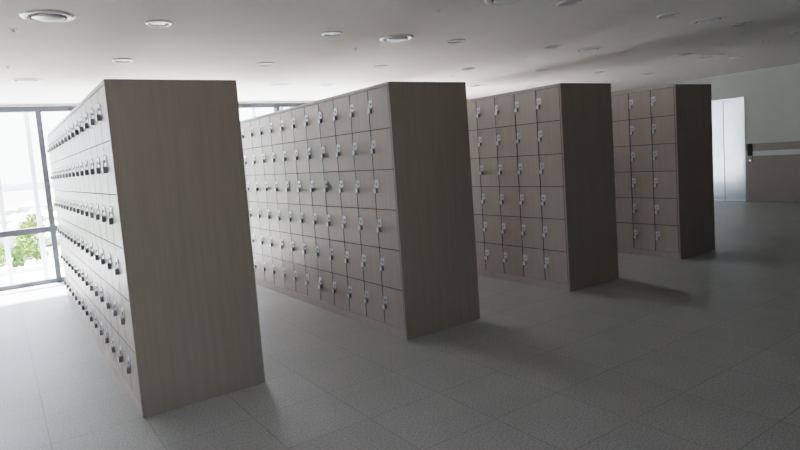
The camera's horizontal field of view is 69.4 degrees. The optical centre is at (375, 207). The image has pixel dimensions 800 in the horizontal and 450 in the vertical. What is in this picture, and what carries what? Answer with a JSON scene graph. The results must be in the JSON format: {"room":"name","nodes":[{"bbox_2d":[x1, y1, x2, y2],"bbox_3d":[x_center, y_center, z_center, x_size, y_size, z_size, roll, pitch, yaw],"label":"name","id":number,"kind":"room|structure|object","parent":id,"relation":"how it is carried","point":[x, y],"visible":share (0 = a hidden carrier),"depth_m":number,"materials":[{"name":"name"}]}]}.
{"room":"locker room","nodes":[
{"label":"locker room","id":0,"kind":"room"},
{"bbox_2d":[0,201,799,449],"bbox_3d":[3.250,0.828,5.117,14.290,0.150,14.210,-8,6,-33],"label":"floor","id":1,"kind":"structure","parent":0,"point":[701,351],"depth_m":3.79,"materials":[{"name":"tile"}]},
{"bbox_2d":[0,107,59,291],"bbox_3d":[-5.433,-0.077,7.763,1.823,2.510,0.120,-8,6,-33],"label":"window","id":2,"kind":"structure","parent":1,"relation":"on","point":[18,232],"depth_m":8.14,"materials":[{"name":"grey metal"}]},
{"bbox_2d":[37,106,75,281],"bbox_3d":[-3.917,-0.281,8.756,1.823,2.510,0.120,-8,6,-33],"label":"window","id":3,"kind":"structure","parent":1,"relation":"on","point":[40,108],"depth_m":8.23,"materials":[{"name":"grey metal"}]},
{"bbox_2d":[47,79,264,417],"bbox_3d":[-2.315,0.154,5.334,0.804,2.000,4.248,-8,6,-33],"label":"lockers","id":4,"kind":"object","parent":1,"relation":"on","point":[148,176],"visible":1,"depth_m":3.60,"materials":[{"name":"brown wood"}]},
{"bbox_2d":[239,103,277,111],"bbox_3d":[-2.402,-0.485,9.748,1.823,2.510,0.120,-8,6,-33],"label":"window","id":5,"kind":"structure","parent":1,"relation":"on","point":[274,106],"depth_m":9.92,"materials":[{"name":"grey metal"}]},
{"bbox_2d":[277,103,304,110],"bbox_3d":[-0.886,-0.689,10.740,1.823,2.510,0.120,-8,6,-33],"label":"window","id":6,"kind":"structure","parent":1,"relation":"on","point":[280,105],"depth_m":10.21,"materials":[{"name":"grey metal"}]},
{"bbox_2d":[240,81,479,339],"bbox_3d":[-0.680,-0.066,6.405,0.804,2.000,4.248,-8,6,-33],"label":"lockers","id":7,"kind":"object","parent":1,"relation":"on","point":[360,201],"visible":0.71,"depth_m":4.82,"materials":[{"name":"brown wood"}]},
{"bbox_2d":[467,83,618,291],"bbox_3d":[0.956,-0.286,7.475,0.804,2.000,4.248,-8,6,-33],"label":"lockers","id":8,"kind":"object","parent":1,"relation":"on","point":[542,158],"visible":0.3,"depth_m":5.81,"materials":[{"name":"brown wood"}]},
{"bbox_2d":[611,84,714,258],"bbox_3d":[2.592,-0.507,8.546,0.804,2.000,4.248,-8,6,-33],"label":"lockers","id":9,"kind":"object","parent":1,"relation":"on","point":[663,141],"visible":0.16,"depth_m":6.83,"materials":[{"name":"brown wood"}]},
{"bbox_2d":[0,0,799,104],"bbox_3d":[3.045,-1.849,4.881,14.290,0.150,14.210,-8,6,-33],"label":"ceiling","id":10,"kind":"structure","parent":0,"point":[205,39],"depth_m":5.69,"materials":[{"name":"white paint"}]},
{"bbox_2d":[9,78,44,82],"bbox_3d":[-3.727,-1.355,6.181,0.332,0.026,0.332,-8,6,-33],"label":"ceiling vent","id":11,"kind":"object","parent":10,"relation":"in","point":[15,80],"visible":1,"depth_m":6.12,"materials":[{"name":"white metal"}]},
{"bbox_2d":[19,9,75,22],"bbox_3d":[-2.184,-1.268,3.857,0.332,0.026,0.332,-8,6,-33],"label":"ceiling vent","id":12,"kind":"object","parent":10,"relation":"in","point":[42,16],"visible":1,"depth_m":3.81,"materials":[{"name":"white metal"}]},
{"bbox_2d":[111,58,132,62],"bbox_3d":[-2.406,-1.403,5.492,0.192,0.011,0.192,-8,6,-33],"label":"recessed light","id":13,"kind":"object","parent":10,"relation":"in","point":[119,60],"visible":1,"depth_m":5.48,"materials":[{"name":"white metal"}]},
{"bbox_2d":[0,101,312,106],"bbox_3d":[-2.673,-1.727,9.534,9.520,0.035,0.100,-8,6,-33],"label":"trim","id":14,"kind":"structure","parent":10,"relation":"attached to","point":[247,102],"depth_m":8.31,"materials":[{"name":"grey metal"}]},
{"bbox_2d":[144,20,171,26],"bbox_3d":[-1.593,-1.355,4.244,0.192,0.011,0.192,-8,6,-33],"label":"recessed light","id":15,"kind":"object","parent":10,"relation":"in","point":[153,23],"visible":1,"depth_m":4.23,"materials":[{"name":"white metal"}]},
{"bbox_2d":[256,62,273,65],"bbox_3d":[-1.197,-1.566,6.283,0.192,0.011,0.192,-8,6,-33],"label":"recessed light","id":16,"kind":"object","parent":10,"relation":"in","point":[260,63],"visible":1,"depth_m":6.26,"materials":[{"name":"white metal"}]},
{"bbox_2d":[267,83,290,86],"bbox_3d":[-1.334,-1.703,8.045,0.332,0.026,0.332,-8,6,-33],"label":"ceiling vent","id":17,"kind":"object","parent":10,"relation":"in","point":[275,84],"visible":1,"depth_m":7.98,"materials":[{"name":"white metal"}]},
{"bbox_2d":[320,84,332,86],"bbox_3d":[-0.714,-1.796,8.475,0.192,0.011,0.192,-8,6,-33],"label":"recessed light","id":18,"kind":"object","parent":10,"relation":"in","point":[324,85],"visible":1,"depth_m":8.46,"materials":[{"name":"white metal"}]},
{"bbox_2d":[321,31,342,36],"bbox_3d":[-0.377,-1.519,5.040,0.192,0.011,0.192,-8,6,-33],"label":"recessed light","id":19,"kind":"object","parent":10,"relation":"in","point":[327,33],"visible":1,"depth_m":5.03,"materials":[{"name":"white metal"}]},
{"bbox_2d":[373,65,387,68],"bbox_3d":[0.067,-1.736,7.111,0.192,0.011,0.192,-8,6,-33],"label":"recessed light","id":20,"kind":"object","parent":10,"relation":"in","point":[379,66],"visible":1,"depth_m":7.09,"materials":[{"name":"white metal"}]},
{"bbox_2d":[379,34,413,42],"bbox_3d":[0.204,-1.593,5.457,0.332,0.026,0.332,-8,6,-33],"label":"ceiling vent","id":21,"kind":"object","parent":10,"relation":"in","point":[397,37],"visible":1,"depth_m":5.40,"materials":[{"name":"white metal"}]},
{"bbox_2d":[446,39,464,43],"bbox_3d":[0.812,-1.679,5.818,0.192,0.011,0.192,-8,6,-33],"label":"recessed light","id":22,"kind":"object","parent":10,"relation":"in","point":[453,41],"visible":1,"depth_m":5.81,"materials":[{"name":"white metal"}]},
{"bbox_2d":[461,68,474,70],"bbox_3d":[1.270,-1.898,7.898,0.192,0.011,0.192,-8,6,-33],"label":"recessed light","id":23,"kind":"object","parent":10,"relation":"in","point":[463,69],"visible":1,"depth_m":7.91,"materials":[{"name":"white metal"}]},
{"bbox_2d":[484,0,523,5],"bbox_3d":[0.986,-1.553,4.320,0.332,0.026,0.332,-8,6,-33],"label":"ceiling vent","id":24,"kind":"object","parent":10,"relation":"in","point":[489,2],"visible":1,"depth_m":4.35,"materials":[{"name":"white metal"}]},
{"bbox_2d":[543,45,560,48],"bbox_3d":[2.026,-1.843,6.613,0.192,0.011,0.192,-8,6,-33],"label":"recessed light","id":25,"kind":"object","parent":10,"relation":"in","point":[550,46],"visible":1,"depth_m":6.60,"materials":[{"name":"white metal"}]},
{"bbox_2d":[556,0,581,6],"bbox_3d":[1.541,-1.627,4.587,0.192,0.011,0.192,-8,6,-33],"label":"recessed light","id":26,"kind":"object","parent":10,"relation":"in","point":[566,3],"visible":1,"depth_m":4.58,"materials":[{"name":"white metal"}]},
{"bbox_2d":[574,46,602,51],"bbox_3d":[2.583,-1.911,6.989,0.332,0.026,0.332,-8,6,-33],"label":"ceiling vent","id":27,"kind":"object","parent":10,"relation":"in","point":[593,48],"visible":1,"depth_m":6.92,"materials":[{"name":"white metal"}]},
{"bbox_2d":[617,49,632,52],"bbox_3d":[3.199,-2.000,7.380,0.192,0.011,0.192,-8,6,-33],"label":"recessed light","id":28,"kind":"object","parent":10,"relation":"in","point":[630,50],"visible":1,"depth_m":7.37,"materials":[{"name":"white metal"}]},
{"bbox_2d":[657,12,679,18],"bbox_3d":[2.722,-1.786,5.360,0.192,0.011,0.192,-8,6,-33],"label":"recessed light","id":29,"kind":"object","parent":10,"relation":"in","point":[667,15],"visible":1,"depth_m":5.35,"materials":[{"name":"white metal"}]},
{"bbox_2d":[677,53,691,56],"bbox_3d":[4.363,-2.157,8.142,0.192,0.011,0.192,-8,6,-33],"label":"recessed light","id":30,"kind":"object","parent":10,"relation":"in","point":[687,54],"visible":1,"depth_m":8.12,"materials":[{"name":"white metal"}]},
{"bbox_2d":[690,16,727,24],"bbox_3d":[3.321,-1.859,5.753,0.332,0.026,0.332,-8,6,-33],"label":"ceiling vent","id":31,"kind":"object","parent":10,"relation":"in","point":[713,19],"visible":1,"depth_m":5.70,"materials":[{"name":"white metal"}]},
{"bbox_2d":[699,54,723,58],"bbox_3d":[4.965,-2.230,8.531,0.332,0.026,0.332,-8,6,-33],"label":"ceiling vent","id":32,"kind":"object","parent":10,"relation":"in","point":[714,55],"visible":1,"depth_m":8.47,"materials":[{"name":"white metal"}]},
{"bbox_2d":[730,22,751,26],"bbox_3d":[3.869,-1.940,6.111,0.192,0.011,0.192,-8,6,-33],"label":"recessed light","id":33,"kind":"object","parent":10,"relation":"in","point":[742,23],"visible":1,"depth_m":6.10,"materials":[{"name":"white metal"}]},
{"bbox_2d":[611,63,799,190],"bbox_3d":[9.026,-1.302,8.847,0.150,2.545,14.210,-8,6,-33],"label":"wall","id":34,"kind":"structure","parent":0,"point":[772,95],"depth_m":11.00,"materials":[{"name":"white paint"}]},
{"bbox_2d":[712,97,746,201],"bbox_3d":[7.081,-1.169,11.800,0.140,2.060,0.950,-8,6,-33],"label":"door","id":35,"kind":"structure","parent":34,"relation":"in","point":[728,115],"depth_m":11.67,"materials":[{"name":"metal"}]},
{"bbox_2d":[747,144,752,163],"bbox_3d":[7.333,-1.054,11.300,0.026,0.400,0.084,-8,6,-33],"label":"panel","id":36,"kind":"object","parent":34,"relation":"attached to","point":[749,146],"visible":1,"depth_m":11.29,"materials":[{"name":"black plastic"}]},
{"bbox_2d":[746,154,799,199],"bbox_3d":[9.016,-0.476,8.883,0.012,0.900,13.930,-8,6,-33],"label":"trim","id":37,"kind":"structure","parent":34,"relation":"attached to","point":[769,177],"depth_m":11.01,"materials":[{"name":"wood"}]},
{"bbox_2d":[746,141,799,150],"bbox_3d":[8.969,-1.090,8.829,0.012,0.145,13.930,-8,6,-33],"label":"trim","id":38,"kind":"structure","parent":34,"relation":"attached to","point":[792,144],"depth_m":10.92,"materials":[{"name":"wood"}]},
{"bbox_2d":[746,149,799,155],"bbox_3d":[8.979,-0.971,8.840,0.010,0.095,13.930,-8,6,-33],"label":"trim","id":39,"kind":"structure","parent":34,"relation":"attached to","point":[788,151],"depth_m":10.94,"materials":[{"name":"grey metal"}]},
{"bbox_2d":[747,199,799,202],"bbox_3d":[10.122,0.008,7.276,0.006,0.050,10.000,-8,6,-33],"label":"baseboard","id":40,"kind":"structure","parent":34,"relation":"attached to","point":[748,200],"depth_m":11.08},
{"label":"outside","id":41,"kind":"structure","parent":0,"visible":0},
{"bbox_2d":[2,181,53,191],"bbox_3d":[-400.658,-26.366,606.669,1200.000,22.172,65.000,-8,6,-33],"label":"hills","id":42,"kind":"structure","parent":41,"point":[25,186],"depth_m":592.72,"materials":[{"name":"white"}]},
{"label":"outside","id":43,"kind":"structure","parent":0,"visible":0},
{"bbox_2d":[2,188,61,263],"bbox_3d":[-195.755,-4.651,298.102,600.000,0.200,686.800,-8,6,-33],"label":"ground","id":44,"kind":"structure","parent":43,"point":[12,199],"depth_m":248.23,"materials":[{"name":"white"}]},
{"bbox_2d":[0,202,59,251],"bbox_3d":[-56.939,1.789,87.845,124.006,3.519,80.759,-8,6,-33],"label":"trees","id":45,"kind":"object","parent":44,"relation":"on","point":[13,215],"visible":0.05,"depth_m":79.35,"materials":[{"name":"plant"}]},
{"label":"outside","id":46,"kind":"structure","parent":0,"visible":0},
{"bbox_2d":[0,256,64,285],"bbox_3d":[-13.788,2.286,4.630,31.600,0.240,3.640,-8,6,-33],"label":"ground","id":47,"kind":"structure","parent":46,"point":[35,275],"depth_m":9.53,"materials":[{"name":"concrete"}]},
{"bbox_2d":[0,241,6,267],"bbox_3d":[-6.871,0.764,10.262,0.591,0.743,0.594,-4,5,3],"label":"shrub","id":48,"kind":"object","parent":47,"relation":"on","point":[2,254],"visible":0.79,"depth_m":10.33,"materials":[{"name":"green plant"}]},
{"bbox_2d":[0,177,15,284],"bbox_3d":[-5.628,-0.424,8.617,0.120,3.200,0.160,-8,6,-33],"label":"post","id":49,"kind":"object","parent":47,"relation":"on","point":[2,208],"visible":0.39,"depth_m":8.65,"materials":[{"name":"white metal"}]},
{"bbox_2d":[11,250,25,267],"bbox_3d":[-6.255,0.917,10.073,0.282,0.377,0.301,-8,6,-33],"label":"shrub","id":50,"kind":"object","parent":47,"relation":"on","point":[18,260],"visible":0.91,"depth_m":10.03,"materials":[{"name":"green plant"}]},
{"bbox_2d":[12,213,49,263],"bbox_3d":[-6.369,0.578,10.682,0.625,0.962,0.695,-8,6,-33],"label":"shrub","id":51,"kind":"object","parent":47,"relation":"on","point":[27,246],"visible":0.73,"depth_m":10.62,"materials":[{"name":"green plant"}]},
{"bbox_2d":[0,261,62,275],"bbox_3d":[-5.156,0.942,10.460,8.600,0.090,0.170,-8,6,-33],"label":"kerb","id":52,"kind":"object","parent":47,"relation":"on","point":[25,269],"depth_m":9.87,"materials":[{"name":"concrete"}]},
{"bbox_2d":[23,113,50,278],"bbox_3d":[-5.244,-0.476,8.868,0.120,3.200,0.160,-8,6,-33],"label":"post","id":53,"kind":"object","parent":47,"relation":"on","point":[25,115],"visible":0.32,"depth_m":8.85,"materials":[{"name":"white metal"}]},
{"bbox_2d":[250,108,255,117],"bbox_3d":[-2.205,-0.885,10.857,0.120,3.200,0.160,-8,6,-33],"label":"post","id":54,"kind":"object","parent":47,"relation":"on","point":[253,110],"visible":0.02,"depth_m":10.74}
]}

